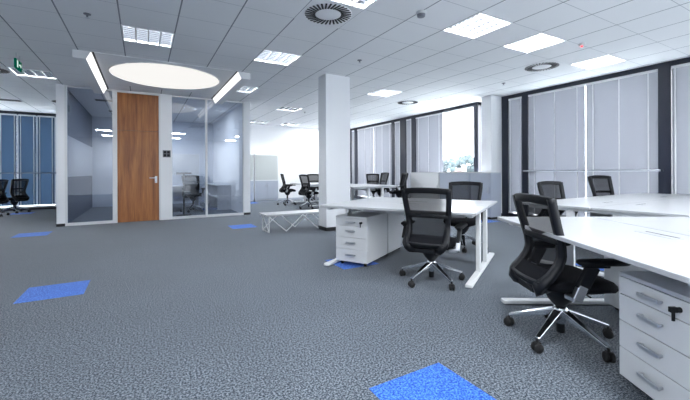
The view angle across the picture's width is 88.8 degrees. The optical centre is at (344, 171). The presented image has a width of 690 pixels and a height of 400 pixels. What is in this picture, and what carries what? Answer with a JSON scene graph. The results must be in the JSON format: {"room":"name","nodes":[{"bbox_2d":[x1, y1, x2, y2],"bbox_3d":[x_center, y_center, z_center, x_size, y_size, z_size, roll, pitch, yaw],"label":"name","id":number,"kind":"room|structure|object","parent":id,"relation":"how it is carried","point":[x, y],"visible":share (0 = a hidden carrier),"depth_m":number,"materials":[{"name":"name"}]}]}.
{"room":"open-plan office","nodes":[
{"label":"open-plan office","id":0,"kind":"room"},
{"bbox_2d":[56,84,64,223],"bbox_3d":[-6.149,-0.383,7.639,0.140,2.980,0.270,0,0,-30],"label":"wall","id":1,"kind":"structure","parent":0,"point":[60,129],"depth_m":7.52,"materials":[{"name":"paint"}]},
{"bbox_2d":[67,85,112,225],"bbox_3d":[-5.656,-0.355,7.824,0.820,3.040,0.070,0,0,-30],"label":"window","id":2,"kind":"structure","parent":1,"relation":"in","point":[68,86],"depth_m":7.76,"materials":[{"name":"white metal"}]},
{"bbox_2d":[67,89,91,222],"bbox_3d":[-7.343,-0.348,9.749,0.090,3.040,4.580,0,0,-30],"label":"glass wall","id":3,"kind":"structure","parent":0,"point":[79,120],"depth_m":9.27,"materials":[{"name":"clear glass"}]},
{"bbox_2d":[0,111,55,210],"bbox_3d":[-10.432,-0.335,10.582,4.440,3.040,0.260,0,0,-30],"label":"window","id":4,"kind":"structure","parent":3,"relation":"in","point":[6,112],"depth_m":11.01,"materials":[{"name":"glass"}]},
{"bbox_2d":[0,113,16,206],"bbox_3d":[-10.204,-0.365,10.656,0.406,2.800,0.050,0,0,-30],"label":"blind","id":5,"kind":"object","parent":4,"relation":"attached to","point":[8,122],"visible":0.79,"depth_m":10.66,"materials":[{"name":"blue fabric"}]},
{"bbox_2d":[18,114,35,205],"bbox_3d":[-9.814,-0.367,10.880,0.406,2.800,0.050,0,0,-30],"label":"blind","id":6,"kind":"object","parent":4,"relation":"attached to","point":[27,123],"visible":0.92,"depth_m":10.89,"materials":[{"name":"blue"}]},
{"bbox_2d":[38,115,54,204],"bbox_3d":[-9.423,-0.369,11.104,0.406,2.800,0.050,0,0,-30],"label":"blind","id":7,"kind":"object","parent":4,"relation":"attached to","point":[46,182],"visible":1,"depth_m":11.10,"materials":[{"name":"blue"}]},
{"bbox_2d":[0,172,55,173],"bbox_3d":[-9.859,0.033,10.750,3.200,0.034,0.098,0,0,-30],"label":"guard rail","id":8,"kind":"object","parent":3,"relation":"attached to","point":[28,172],"visible":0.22,"depth_m":10.86,"materials":[{"name":"grey metal"}]},
{"bbox_2d":[68,136,92,176],"bbox_3d":[-7.288,-0.348,9.770,0.026,0.920,4.440,0,0,-30],"label":"whiteboard","id":9,"kind":"object","parent":3,"relation":"attached to","point":[80,155],"visible":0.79,"depth_m":9.27,"materials":[{"name":"white laminate"}]},
{"bbox_2d":[112,89,171,222],"bbox_3d":[-4.755,-0.359,8.303,1.220,3.040,0.166,0,0,-30],"label":"door","id":10,"kind":"structure","parent":0,"point":[136,122],"depth_m":8.28,"materials":[{"name":"brown wood"}]},
{"bbox_2d":[163,150,170,156],"bbox_3d":[-4.317,-0.441,8.524,0.170,0.170,0.017,0,0,-30],"label":"switch plate","id":11,"kind":"object","parent":10,"relation":"attached to","point":[166,153],"visible":1,"depth_m":8.52,"materials":[{"name":"grey plastic"}]},
{"bbox_2d":[92,116,212,206],"bbox_3d":[-6.813,-0.350,12.763,3.830,3.040,0.120,0,0,-30],"label":"glass wall","id":12,"kind":"structure","parent":0,"point":[187,137],"depth_m":12.03,"materials":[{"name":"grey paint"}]},
{"bbox_2d":[172,153,199,174],"bbox_3d":[-6.074,-0.283,13.094,1.240,0.800,0.040,0,0,-30],"label":"whiteboard","id":13,"kind":"object","parent":12,"relation":"attached to","point":[180,162],"visible":0.59,"depth_m":13.16,"materials":[{"name":"white laminate"}]},
{"bbox_2d":[213,102,249,212],"bbox_3d":[-3.846,-0.363,11.601,0.160,3.040,4.850,0,0,-30],"label":"glass wall","id":14,"kind":"structure","parent":0,"point":[227,131],"depth_m":10.48,"materials":[{"name":"glass"}]},
{"bbox_2d":[64,85,243,225],"bbox_3d":[-4.389,-0.361,8.550,3.820,3.040,0.080,0,0,-30],"label":"trim","id":15,"kind":"structure","parent":14,"relation":"attached to","point":[65,86],"depth_m":8.98,"materials":[{"name":"silver metal"}]},
{"bbox_2d":[172,95,205,218],"bbox_3d":[-3.910,-0.363,8.825,0.765,3.040,0.070,0,0,-30],"label":"window","id":16,"kind":"structure","parent":14,"relation":"in","point":[175,96],"depth_m":8.81,"materials":[{"name":"white metal"}]},
{"bbox_2d":[207,98,242,216],"bbox_3d":[-3.147,-0.366,9.263,0.895,3.040,0.070,0,0,-30],"label":"window","id":17,"kind":"structure","parent":14,"relation":"in","point":[241,213],"depth_m":9.27,"materials":[{"name":"white metal"}]},
{"bbox_2d":[250,124,318,197],"bbox_3d":[-2.287,-0.370,14.801,5.770,3.040,0.150,0,0,-30],"label":"wall","id":18,"kind":"structure","parent":0,"point":[296,148],"depth_m":14.70,"materials":[{"name":"paint"}]},
{"bbox_2d":[278,197,312,199],"bbox_3d":[-2.509,1.116,14.577,5.090,0.070,0.012,0,0,-30],"label":"baseboard","id":19,"kind":"structure","parent":18,"relation":"attached to","point":[298,197],"depth_m":14.77,"materials":[{"name":"grey paint"}]},
{"bbox_2d":[350,119,399,198],"bbox_3d":[1.055,-0.385,14.327,0.205,3.040,4.000,0,0,-30],"label":"window","id":20,"kind":"structure","parent":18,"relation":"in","point":[395,120],"depth_m":14.91,"materials":[{"name":"black metal"}]},
{"bbox_2d":[352,130,353,183],"bbox_3d":[0.376,-0.403,15.384,0.050,2.823,0.244,0,0,-30],"label":"blind","id":21,"kind":"object","parent":20,"relation":"attached to","point":[353,130],"visible":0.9,"depth_m":15.41,"materials":[{"name":"grey fabric"}]},
{"bbox_2d":[357,127,373,196],"bbox_3d":[0.842,-0.405,14.573,0.050,2.823,1.215,0,0,-30],"label":"blind","id":22,"kind":"object","parent":20,"relation":"attached to","point":[365,161],"visible":0.84,"depth_m":14.61,"materials":[{"name":"grey fabric"}]},
{"bbox_2d":[373,123,391,196],"bbox_3d":[1.447,-0.408,13.519,0.050,2.823,1.203,0,0,-30],"label":"blind","id":23,"kind":"object","parent":20,"relation":"attached to","point":[381,133],"visible":0.77,"depth_m":13.51,"materials":[{"name":"grey fabric"}]},
{"bbox_2d":[394,121,399,197],"bbox_3d":[1.909,-0.410,12.713,0.050,2.823,0.344,0,0,-30],"label":"blind","id":24,"kind":"object","parent":20,"relation":"attached to","point":[397,124],"visible":0.73,"depth_m":12.73,"materials":[{"name":"grey fabric"}]},
{"bbox_2d":[0,198,653,399],"bbox_3d":[-1.726,1.208,5.348,14.720,0.120,18.600,0,0,-30],"label":"floor","id":25,"kind":"structure","parent":0,"point":[204,308],"depth_m":2.73,"materials":[{"name":"grey carpet"}]},
{"bbox_2d":[0,179,9,216],"bbox_3d":[-9.325,0.687,9.293,0.681,0.987,0.690,0,0,0],"label":"office chair","id":26,"kind":"object","parent":25,"relation":"on","point":[3,182],"visible":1,"depth_m":9.44,"materials":[{"name":"black plastic"}]},
{"bbox_2d":[0,179,30,212],"bbox_3d":[-9.619,0.688,10.200,0.674,0.987,0.704,0,0,2],"label":"office chair","id":27,"kind":"object","parent":25,"relation":"on","point":[18,187],"visible":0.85,"depth_m":10.15,"materials":[{"name":"black fabric"}]},
{"bbox_2d":[10,212,33,214],"bbox_3d":[-9.217,1.179,10.042,0.500,0.002,0.500,0,0,-30],"label":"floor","id":28,"kind":"structure","parent":25,"relation":"on","point":[24,212],"depth_m":10.00,"materials":[{"name":"blue carpet"}]},
{"bbox_2d":[11,231,52,237],"bbox_3d":[-5.828,1.165,6.568,0.500,0.002,0.500,0,0,-30],"label":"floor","id":29,"kind":"structure","parent":25,"relation":"on","point":[35,233],"depth_m":6.55,"materials":[{"name":"blue carpet"}]},
{"bbox_2d":[13,280,89,303],"bbox_3d":[-2.807,1.151,3.413,0.500,0.002,0.500,0,0,-30],"label":"tile","id":30,"kind":"structure","parent":25,"relation":"on","point":[72,288],"depth_m":3.39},
{"bbox_2d":[176,172,191,215],"bbox_3d":[-4.325,0.584,9.450,0.400,1.150,0.400,0,0,-30],"label":"table","id":31,"kind":"object","parent":25,"relation":"on","point":[183,173],"visible":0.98,"depth_m":9.43,"materials":[{"name":"white metal"}]},
{"bbox_2d":[172,185,200,209],"bbox_3d":[-5.144,0.791,10.939,1.100,0.742,1.300,0,0,-30],"label":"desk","id":32,"kind":"object","parent":25,"relation":"on","point":[177,190],"visible":0.31,"depth_m":11.08,"materials":[{"name":"white laminate"}]},
{"bbox_2d":[180,175,204,212],"bbox_3d":[-4.460,0.623,10.318,0.704,1.072,0.674,0,0,0],"label":"office chair","id":33,"kind":"object","parent":25,"relation":"on","point":[192,182],"visible":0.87,"depth_m":10.19,"materials":[{"name":"black fabric"}]},
{"bbox_2d":[204,183,230,209],"bbox_3d":[-4.399,0.784,12.001,0.390,0.750,2.800,0,0,-30],"label":"shelf","id":34,"kind":"object","parent":25,"relation":"on","point":[219,195],"visible":0.93,"depth_m":10.86,"materials":[{"name":"white plastic"}]},
{"bbox_2d":[229,224,256,228],"bbox_3d":[-2.169,1.149,7.446,0.500,0.002,0.500,0,0,-30],"label":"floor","id":35,"kind":"structure","parent":25,"relation":"on","point":[243,225],"depth_m":7.42,"materials":[{"name":"blue carpet"}]},
{"bbox_2d":[250,154,253,201],"bbox_3d":[-4.090,0.238,13.416,1.140,1.840,0.435,0,0,-30],"label":"storage cabinet","id":36,"kind":"object","parent":25,"relation":"on","point":[251,155],"visible":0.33,"depth_m":13.50,"materials":[{"name":"metal"}]},
{"bbox_2d":[250,155,252,179],"bbox_3d":[-3.998,-0.171,13.255,1.080,0.957,0.008,0,0,-30],"label":"shutter","id":37,"kind":"object","parent":36,"relation":"hanging from","point":[251,156],"depth_m":13.49,"materials":[{"name":"white"}]},
{"bbox_2d":[253,154,277,201],"bbox_3d":[-3.157,0.234,13.951,0.950,1.840,0.435,0,0,-30],"label":"storage cabinet","id":38,"kind":"object","parent":25,"relation":"on","point":[265,166],"visible":0.97,"depth_m":13.76,"materials":[{"name":"metal"}]},
{"bbox_2d":[255,155,277,179],"bbox_3d":[-3.066,-0.175,13.790,0.890,0.957,0.008,0,0,-30],"label":"shutter","id":39,"kind":"object","parent":38,"relation":"hanging from","point":[266,166],"depth_m":13.78,"materials":[{"name":"white plastic"}]},
{"bbox_2d":[277,174,296,205],"bbox_3d":[-2.053,0.603,12.370,0.664,1.092,0.684,0,0,-18],"label":"office chair","id":40,"kind":"object","parent":25,"relation":"on","point":[285,187],"visible":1,"depth_m":12.24,"materials":[{"name":"black plastic"}]},
{"bbox_2d":[259,209,318,232],"bbox_3d":[-0.932,0.969,7.096,1.480,0.340,0.470,0,0,-30],"label":"coffee table","id":41,"kind":"object","parent":25,"relation":"on","point":[313,211],"visible":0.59,"depth_m":6.93,"materials":[{"name":"white metal"}]},
{"bbox_2d":[298,174,318,208],"bbox_3d":[-1.153,0.609,11.047,0.668,1.072,0.684,0,0,-40],"label":"office chair","id":42,"kind":"object","parent":25,"relation":"on","point":[304,179],"visible":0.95,"depth_m":10.93,"materials":[{"name":"black plastic"}]},
{"bbox_2d":[306,174,318,200],"bbox_3d":[-1.213,0.609,13.876,0.687,1.072,0.672,0,0,-20],"label":"office chair","id":43,"kind":"object","parent":25,"relation":"on","point":[312,177],"visible":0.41,"depth_m":14.01,"materials":[{"name":"black plastic"}]},
{"bbox_2d":[290,182,351,205],"bbox_3d":[-0.907,0.768,12.737,1.600,0.735,1.798,0,0,-30],"label":"desk","id":44,"kind":"object","parent":25,"relation":"on","point":[314,184],"visible":0.36,"depth_m":13.10,"materials":[{"name":"white laminate"}]},
{"bbox_2d":[325,259,378,268],"bbox_3d":[0.081,1.139,4.459,0.500,0.002,0.500,0,0,-30],"label":"tile","id":45,"kind":"structure","parent":25,"relation":"on","point":[346,265],"depth_m":4.33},
{"bbox_2d":[336,211,386,265],"bbox_3d":[0.212,0.838,4.505,0.434,0.598,0.645,0,0,30],"label":"drawer pedestal","id":46,"kind":"object","parent":45,"relation":"on","point":[361,236],"visible":1,"depth_m":4.29,"materials":[{"name":"white plastic"}]},
{"bbox_2d":[366,174,380,197],"bbox_3d":[1.063,0.599,13.316,0.687,1.072,0.672,0,0,-5],"label":"office chair","id":47,"kind":"object","parent":25,"relation":"on","point":[371,178],"visible":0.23,"depth_m":13.45,"materials":[{"name":"black fabric"}]},
{"bbox_2d":[350,184,398,199],"bbox_3d":[0.450,0.762,10.633,1.600,0.735,1.798,0,0,-30],"label":"desk","id":48,"kind":"object","parent":25,"relation":"on","point":[366,187],"visible":0.42,"depth_m":10.11,"materials":[{"name":"white laminate"}]},
{"bbox_2d":[350,188,374,190],"bbox_3d":[0.449,0.482,10.633,0.224,0.113,1.300,0,0,-30],"label":"cable tray","id":49,"kind":"object","parent":48,"relation":"on","point":[371,189],"depth_m":10.24,"materials":[{"name":"grey metal"}]},
{"bbox_2d":[371,172,389,196],"bbox_3d":[1.135,0.574,11.526,0.684,1.122,0.690,0,0,-22],"label":"office chair","id":50,"kind":"object","parent":25,"relation":"on","point":[384,176],"visible":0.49,"depth_m":11.47,"materials":[{"name":"black plastic"}]},
{"bbox_2d":[360,210,403,254],"bbox_3d":[0.556,0.837,5.097,0.434,0.598,0.645,0,0,30],"label":"drawer pedestal","id":51,"kind":"object","parent":25,"relation":"on","point":[394,226],"visible":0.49,"depth_m":4.90,"materials":[{"name":"white metal"}]},
{"bbox_2d":[389,173,407,197],"bbox_3d":[1.661,0.576,10.675,0.678,1.112,0.689,0,0,-10],"label":"office chair","id":52,"kind":"object","parent":25,"relation":"on","point":[404,176],"visible":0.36,"depth_m":10.62,"materials":[{"name":"black plastic"}]},
{"bbox_2d":[320,197,496,287],"bbox_3d":[0.881,0.761,4.512,1.798,0.735,1.600,0,0,30],"label":"desk","id":53,"kind":"object","parent":25,"relation":"on","point":[392,205],"visible":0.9,"depth_m":4.19,"materials":[{"name":"white laminate"}]},
{"bbox_2d":[364,210,466,217],"bbox_3d":[0.880,0.480,4.512,1.300,0.113,0.224,0,0,30],"label":"cable tray","id":54,"kind":"object","parent":53,"relation":"on","point":[458,216],"depth_m":4.53,"materials":[{"name":"white metal"}]},
{"bbox_2d":[410,172,439,187],"bbox_3d":[2.471,0.568,10.370,0.415,1.122,1.198,0,0,-30],"label":"base cabinet","id":55,"kind":"object","parent":25,"relation":"on","point":[418,179],"visible":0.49,"depth_m":10.22,"materials":[{"name":"white plastic"}]},
{"bbox_2d":[369,363,495,399],"bbox_3d":[0.466,1.137,1.758,0.500,0.002,0.500,0,0,-30],"label":"tile","id":56,"kind":"structure","parent":25,"relation":"on","point":[436,381],"depth_m":1.85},
{"bbox_2d":[399,187,467,290],"bbox_3d":[0.891,0.645,3.689,0.693,0.982,0.685,0,0,30],"label":"office chair","id":57,"kind":"object","parent":25,"relation":"on","point":[427,224],"visible":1,"depth_m":3.52,"materials":[{"name":"black fabric"}]},
{"bbox_2d":[400,102,481,197],"bbox_3d":[2.889,-0.393,11.131,0.205,3.040,3.370,0,0,-30],"label":"window","id":58,"kind":"structure","parent":25,"relation":"on","point":[476,106],"depth_m":11.29,"materials":[{"name":"black metal"}]},
{"bbox_2d":[406,119,410,187],"bbox_3d":[2.228,-0.411,12.158,0.050,2.823,0.284,0,0,-30],"label":"blind","id":59,"kind":"object","parent":58,"relation":"attached to","point":[408,124],"visible":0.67,"depth_m":12.18,"materials":[{"name":"grey fabric"}]},
{"bbox_2d":[416,112,443,171],"bbox_3d":[2.706,-0.413,11.324,0.050,2.823,1.227,0,0,-30],"label":"blind","id":60,"kind":"object","parent":58,"relation":"attached to","point":[429,128],"visible":0.63,"depth_m":11.29,"materials":[{"name":"grey fabric"}]},
{"bbox_2d":[439,172,469,188],"bbox_3d":[3.034,0.566,9.389,0.415,1.122,1.038,0,0,-30],"label":"base cabinet","id":61,"kind":"object","parent":25,"relation":"on","point":[445,177],"visible":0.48,"depth_m":9.36,"materials":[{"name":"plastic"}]},
{"bbox_2d":[449,181,482,252],"bbox_3d":[1.770,0.638,5.255,0.693,0.987,0.686,0,0,32],"label":"office chair","id":62,"kind":"object","parent":25,"relation":"on","point":[461,190],"visible":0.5,"depth_m":5.33,"materials":[{"name":"black fabric"}]},
{"bbox_2d":[470,172,500,218],"bbox_3d":[3.449,0.564,8.665,0.415,1.122,0.608,0,0,-30],"label":"base cabinet","id":63,"kind":"object","parent":25,"relation":"on","point":[491,191],"visible":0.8,"depth_m":8.42,"materials":[{"name":"laminate"}]},
{"bbox_2d":[537,181,577,216],"bbox_3d":[3.238,0.632,5.322,0.683,0.987,0.665,0,0,-20],"label":"office chair","id":64,"kind":"object","parent":25,"relation":"on","point":[554,189],"visible":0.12,"depth_m":5.48,"materials":[{"name":"black fabric"}]},
{"bbox_2d":[504,193,630,362],"bbox_3d":[1.506,0.639,2.410,0.668,0.987,0.698,0,0,1],"label":"office chair","id":65,"kind":"object","parent":25,"relation":"on","point":[540,267],"visible":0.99,"depth_m":2.29,"materials":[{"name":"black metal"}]},
{"bbox_2d":[497,217,689,304],"bbox_3d":[2.115,0.755,2.183,1.600,0.735,1.798,0,0,2],"label":"desk","id":66,"kind":"object","parent":25,"relation":"on","point":[660,245],"visible":0.76,"depth_m":2.15,"materials":[{"name":"white laminate"}]},
{"bbox_2d":[502,58,684,216],"bbox_3d":[4.935,-0.402,7.503,0.267,3.040,3.500,0,0,-30],"label":"window","id":67,"kind":"structure","parent":25,"relation":"on","point":[665,183],"depth_m":6.80,"materials":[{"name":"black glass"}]},
{"bbox_2d":[508,96,521,211],"bbox_3d":[4.219,-0.420,8.688,0.050,2.823,0.364,0,0,-30],"label":"blind","id":68,"kind":"object","parent":67,"relation":"attached to","point":[515,104],"visible":0.86,"depth_m":8.70,"materials":[{"name":"grey fabric"}]},
{"bbox_2d":[528,84,585,216],"bbox_3d":[4.695,-0.422,7.859,0.050,2.823,1.237,0,0,-30],"label":"blind","id":69,"kind":"object","parent":67,"relation":"attached to","point":[557,118],"visible":0.73,"depth_m":7.76,"materials":[{"name":"grey fabric"}]},
{"bbox_2d":[585,69,657,216],"bbox_3d":[5.305,-0.425,6.796,0.050,2.823,1.190,0,0,-30],"label":"blind","id":70,"kind":"object","parent":67,"relation":"attached to","point":[622,111],"visible":0.73,"depth_m":6.72,"materials":[{"name":"grey fabric"}]},
{"bbox_2d":[671,62,689,194],"bbox_3d":[5.795,-0.427,5.942,0.050,2.823,0.417,0,0,-30],"label":"blind","id":71,"kind":"object","parent":67,"relation":"attached to","point":[680,73],"visible":0.73,"depth_m":6.02,"materials":[{"name":"grey fabric"}]},
{"bbox_2d":[587,175,613,196],"bbox_3d":[4.578,0.589,6.036,0.693,1.062,0.662,0,0,-16],"label":"office chair","id":72,"kind":"object","parent":25,"relation":"on","point":[600,185],"visible":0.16,"depth_m":6.23,"materials":[{"name":"black plastic"}]},
{"bbox_2d":[557,193,689,276],"bbox_3d":[4.214,0.746,4.758,3.598,0.735,1.600,0,0,-31],"label":"desk","id":73,"kind":"object","parent":25,"relation":"on","point":[634,204],"visible":0.52,"depth_m":4.09,"materials":[{"name":"white laminate"}]},
{"bbox_2d":[590,213,633,216],"bbox_3d":[4.213,0.465,4.758,3.100,0.113,0.224,0,0,-31],"label":"cable tray","id":74,"kind":"object","parent":73,"relation":"on","point":[591,214],"depth_m":4.13,"materials":[{"name":"grey metal"}]},
{"bbox_2d":[604,256,648,309],"bbox_3d":[2.476,0.828,2.712,0.645,0.598,0.434,0,0,2],"label":"drawer pedestal","id":75,"kind":"object","parent":25,"relation":"on","point":[612,274],"visible":0.15,"depth_m":2.82,"materials":[{"name":"white laminate"}]},
{"bbox_2d":[619,271,689,399],"bbox_3d":[1.746,0.832,1.671,0.645,0.598,0.434,0,0,2],"label":"drawer pedestal","id":76,"kind":"object","parent":25,"relation":"on","point":[654,308],"visible":0.99,"depth_m":1.67,"materials":[{"name":"white laminate"}]},
{"bbox_2d":[318,74,349,227],"bbox_3d":[-0.214,-0.414,7.061,0.540,2.970,0.340,0,0,-30],"label":"wall pillar","id":77,"kind":"structure","parent":0,"point":[333,90],"depth_m":6.91,"materials":[{"name":"paint"}]},
{"bbox_2d":[318,225,335,230],"bbox_3d":[-0.208,1.106,7.061,0.550,0.070,0.350,0,0,-30],"label":"baseboard","id":78,"kind":"structure","parent":77,"relation":"attached to","point":[319,227],"depth_m":6.84,"materials":[{"name":"black"}]},
{"bbox_2d":[0,0,689,128],"bbox_3d":[-1.782,-2.067,5.260,15.080,0.350,18.910,0,0,-30],"label":"ceiling","id":79,"kind":"structure","parent":0,"point":[398,50],"depth_m":5.35,"materials":[{"name":"tile"}]},
{"bbox_2d":[0,66,15,74],"bbox_3d":[-6.455,-1.872,6.378,0.622,0.024,0.622,0,0,-30],"label":"ceiling vent","id":80,"kind":"object","parent":79,"relation":"in","point":[3,70],"visible":1,"depth_m":6.52,"materials":[{"name":"white metal"}]},
{"bbox_2d":[0,99,22,101],"bbox_3d":[-8.986,-1.852,8.914,1.200,0.015,0.220,0,0,-30],"label":"ceiling vent","id":81,"kind":"object","parent":79,"relation":"in","point":[0,99],"visible":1,"depth_m":9.09,"materials":[{"name":"grey metal"}]},
{"bbox_2d":[14,56,21,71],"bbox_3d":[-5.208,-1.752,5.606,0.035,0.250,0.300,0,0,-30],"label":"exit sign","id":82,"kind":"object","parent":79,"relation":"hanging from","point":[17,64],"visible":1,"depth_m":5.58,"materials":[{"name":"plastic"}]},
{"bbox_2d":[7,67,56,78],"bbox_3d":[-5.916,-1.924,6.688,0.622,0.111,0.622,0,0,-30],"label":"ceiling light","id":83,"kind":"object","parent":79,"relation":"attached to","point":[25,72],"visible":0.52,"depth_m":6.71,"materials":[{"name":"silver metal"}]},
{"bbox_2d":[83,12,90,18],"bbox_3d":[-3.076,-1.862,4.200,0.080,0.050,0.080,0,0,-30],"label":"sprinkler","id":84,"kind":"object","parent":79,"relation":"attached to","point":[84,13],"visible":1,"depth_m":4.19,"materials":[{"name":"grey metal"}]},
{"bbox_2d":[72,49,108,93],"bbox_3d":[-4.754,-1.816,6.673,0.270,0.124,2.820,0,0,-30],"label":"ceiling light fin","id":85,"kind":"object","parent":79,"relation":"attached to","point":[84,60],"visible":1,"depth_m":6.15,"materials":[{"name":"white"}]},
{"bbox_2d":[95,99,111,101],"bbox_3d":[-6.157,-1.865,9.269,0.700,0.015,0.220,0,0,-30],"label":"ceiling vent","id":86,"kind":"object","parent":79,"relation":"in","point":[95,99],"visible":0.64,"depth_m":9.14,"materials":[{"name":"grey metal"}]},
{"bbox_2d":[121,24,174,47],"bbox_3d":[-2.750,-1.938,4.919,0.622,0.111,0.622,0,0,-30],"label":"ceiling light","id":87,"kind":"object","parent":79,"relation":"attached to","point":[129,33],"visible":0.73,"depth_m":4.93,"materials":[{"name":"silver metal"}]},
{"bbox_2d":[94,52,235,94],"bbox_3d":[-3.542,-1.874,7.023,2.180,0.019,2.240,0,0,-30],"label":"recessed light","id":88,"kind":"object","parent":79,"relation":"in","point":[116,69],"visible":1,"depth_m":6.75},
{"bbox_2d":[109,63,218,88],"bbox_3d":[-3.518,-1.870,6.979,1.932,0.004,1.932,0,0,-30],"label":"diffuser","id":89,"kind":"object","parent":88,"relation":"attached to","point":[160,75],"depth_m":6.84,"materials":[{"name":"white plastic"}]},
{"bbox_2d":[211,71,249,103],"bbox_3d":[-2.629,-1.825,7.893,0.270,0.124,2.820,0,0,-30],"label":"ceiling light fin","id":90,"kind":"object","parent":79,"relation":"attached to","point":[238,80],"visible":1,"depth_m":7.44,"materials":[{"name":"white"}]},
{"bbox_2d":[237,86,256,92],"bbox_3d":[-2.369,-1.939,8.006,0.622,0.111,0.622,0,0,-30],"label":"ceiling light","id":91,"kind":"object","parent":79,"relation":"attached to","point":[245,89],"visible":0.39,"depth_m":8.10,"materials":[{"name":"silver metal"}]},
{"bbox_2d":[250,120,269,123],"bbox_3d":[-3.228,-1.935,13.251,0.622,0.111,0.622,0,0,-30],"label":"ceiling light","id":92,"kind":"object","parent":79,"relation":"attached to","point":[253,121],"visible":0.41,"depth_m":13.21,"materials":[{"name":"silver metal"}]},
{"bbox_2d":[253,49,300,65],"bbox_3d":[-1.131,-1.945,5.848,0.622,0.111,0.622,0,0,-30],"label":"ceiling light","id":93,"kind":"object","parent":79,"relation":"attached to","point":[268,56],"visible":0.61,"depth_m":5.87,"materials":[{"name":"silver metal"}]},
{"bbox_2d":[276,106,301,110],"bbox_3d":[-1.680,-1.942,10.553,0.622,0.111,0.622,0,0,-30],"label":"ceiling light","id":94,"kind":"object","parent":79,"relation":"attached to","point":[283,108],"visible":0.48,"depth_m":10.54,"materials":[{"name":"silver metal"}]},
{"bbox_2d":[280,123,299,125],"bbox_3d":[-2.149,-1.940,13.870,0.622,0.111,0.622,0,0,-30],"label":"ceiling light","id":95,"kind":"object","parent":79,"relation":"attached to","point":[294,124],"visible":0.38,"depth_m":13.97,"materials":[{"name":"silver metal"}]},
{"bbox_2d":[294,0,362,27],"bbox_3d":[-0.202,-1.899,4.230,0.622,0.024,0.622,0,0,-30],"label":"ceiling vent","id":96,"kind":"object","parent":79,"relation":"in","point":[323,12],"visible":1,"depth_m":4.19,"materials":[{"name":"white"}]},
{"bbox_2d":[329,0,376,9],"bbox_3d":[0.107,-1.950,3.690,0.622,0.111,0.622,0,0,-30],"label":"ceiling light","id":97,"kind":"object","parent":79,"relation":"attached to","point":[361,4],"visible":1,"depth_m":3.98,"materials":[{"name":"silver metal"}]},
{"bbox_2d":[368,89,400,96],"bbox_3d":[0.947,-1.954,8.475,0.622,0.111,0.622,0,0,-30],"label":"ceiling light","id":98,"kind":"object","parent":79,"relation":"attached to","point":[381,92],"visible":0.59,"depth_m":8.50,"materials":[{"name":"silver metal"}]},
{"bbox_2d":[393,99,423,104],"bbox_3d":[1.717,-1.907,9.634,0.622,0.024,0.622,0,0,-30],"label":"ceiling vent","id":99,"kind":"object","parent":79,"relation":"in","point":[406,101],"visible":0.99,"depth_m":9.60,"materials":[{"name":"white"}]},
{"bbox_2d":[416,10,425,17],"bbox_3d":[0.907,-1.873,4.192,0.124,0.063,0.124,0,0,-30],"label":"smoke detector","id":100,"kind":"object","parent":79,"relation":"attached to","point":[420,13],"visible":1,"depth_m":4.15,"materials":[{"name":"grey plastic"}]},
{"bbox_2d":[442,12,511,38],"bbox_3d":[1.726,-1.957,4.619,0.622,0.111,0.622,0,0,-30],"label":"ceiling light","id":101,"kind":"object","parent":79,"relation":"attached to","point":[479,24],"visible":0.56,"depth_m":4.63,"materials":[{"name":"white plastic"}]},
{"bbox_2d":[502,32,566,52],"bbox_3d":[2.804,-1.962,5.238,0.622,0.111,0.622,0,0,-30],"label":"ceiling light","id":102,"kind":"object","parent":79,"relation":"attached to","point":[541,40],"visible":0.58,"depth_m":5.25,"materials":[{"name":"white plastic"}]},
{"bbox_2d":[515,59,568,72],"bbox_3d":[3.574,-1.916,6.397,0.622,0.024,0.622,0,0,-30],"label":"ceiling vent","id":103,"kind":"object","parent":79,"relation":"in","point":[548,64],"visible":1,"depth_m":6.35,"materials":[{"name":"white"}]},
{"bbox_2d":[569,55,626,69],"bbox_3d":[4.423,-1.969,6.167,0.622,0.111,0.622,0,0,-30],"label":"ceiling light","id":104,"kind":"object","parent":79,"relation":"attached to","point":[605,60],"visible":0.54,"depth_m":6.18,"materials":[{"name":"white plastic"}]},
{"bbox_2d":[481,95,501,212],"bbox_3d":[3.852,-0.432,9.066,0.630,2.970,0.290,0,0,-30],"label":"pillar","id":105,"kind":"structure","parent":0,"point":[491,106],"depth_m":8.90,"materials":[{"name":"paint"}]},
{"label":"outside","id":106,"kind":"structure","parent":0,"visible":0},
{"bbox_2d":[1,189,586,216],"bbox_3d":[20.364,8.151,75.078,410.000,0.200,410.000,0,0,-30],"label":"ground","id":107,"kind":"structure","parent":106,"point":[586,189],"depth_m":89.13,"materials":[{"name":"grey carpet"}]},
{"bbox_2d":[443,159,450,170],"bbox_3d":[18.080,2.869,62.652,3.352,10.384,3.818,0,0,-43],"label":"tree","id":108,"kind":"object","parent":107,"relation":"on","point":[446,165],"visible":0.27,"depth_m":62.03,"materials":[{"name":"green plant"}]},
{"bbox_2d":[443,158,455,171],"bbox_3d":[19.741,2.630,67.783,5.280,10.848,5.790,0,0,-30],"label":"tree","id":109,"kind":"object","parent":107,"relation":"on","point":[452,161],"visible":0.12,"depth_m":65.96,"materials":[{"name":"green plant"}]},
{"bbox_2d":[453,165,465,171],"bbox_3d":[16.691,3.517,51.307,7.000,9.100,10.800,0,0,20],"label":"house","id":110,"kind":"structure","parent":107,"relation":"on","point":[463,169],"depth_m":51.06,"materials":[{"name":"white metal"}]},
{"bbox_2d":[456,154,472,168],"bbox_3d":[31.646,1.572,93.109,7.789,12.860,6.916,0,0,24],"label":"tree","id":111,"kind":"object","parent":107,"relation":"on","point":[458,164],"visible":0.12,"depth_m":92.36,"materials":[{"name":"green plant"}]},
{"bbox_2d":[460,156,473,171],"bbox_3d":[24.631,2.466,69.262,4.280,11.132,4.224,0,0,-30],"label":"tree","id":112,"kind":"object","parent":107,"relation":"on","point":[470,168],"visible":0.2,"depth_m":68.98,"materials":[{"name":"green plant"}]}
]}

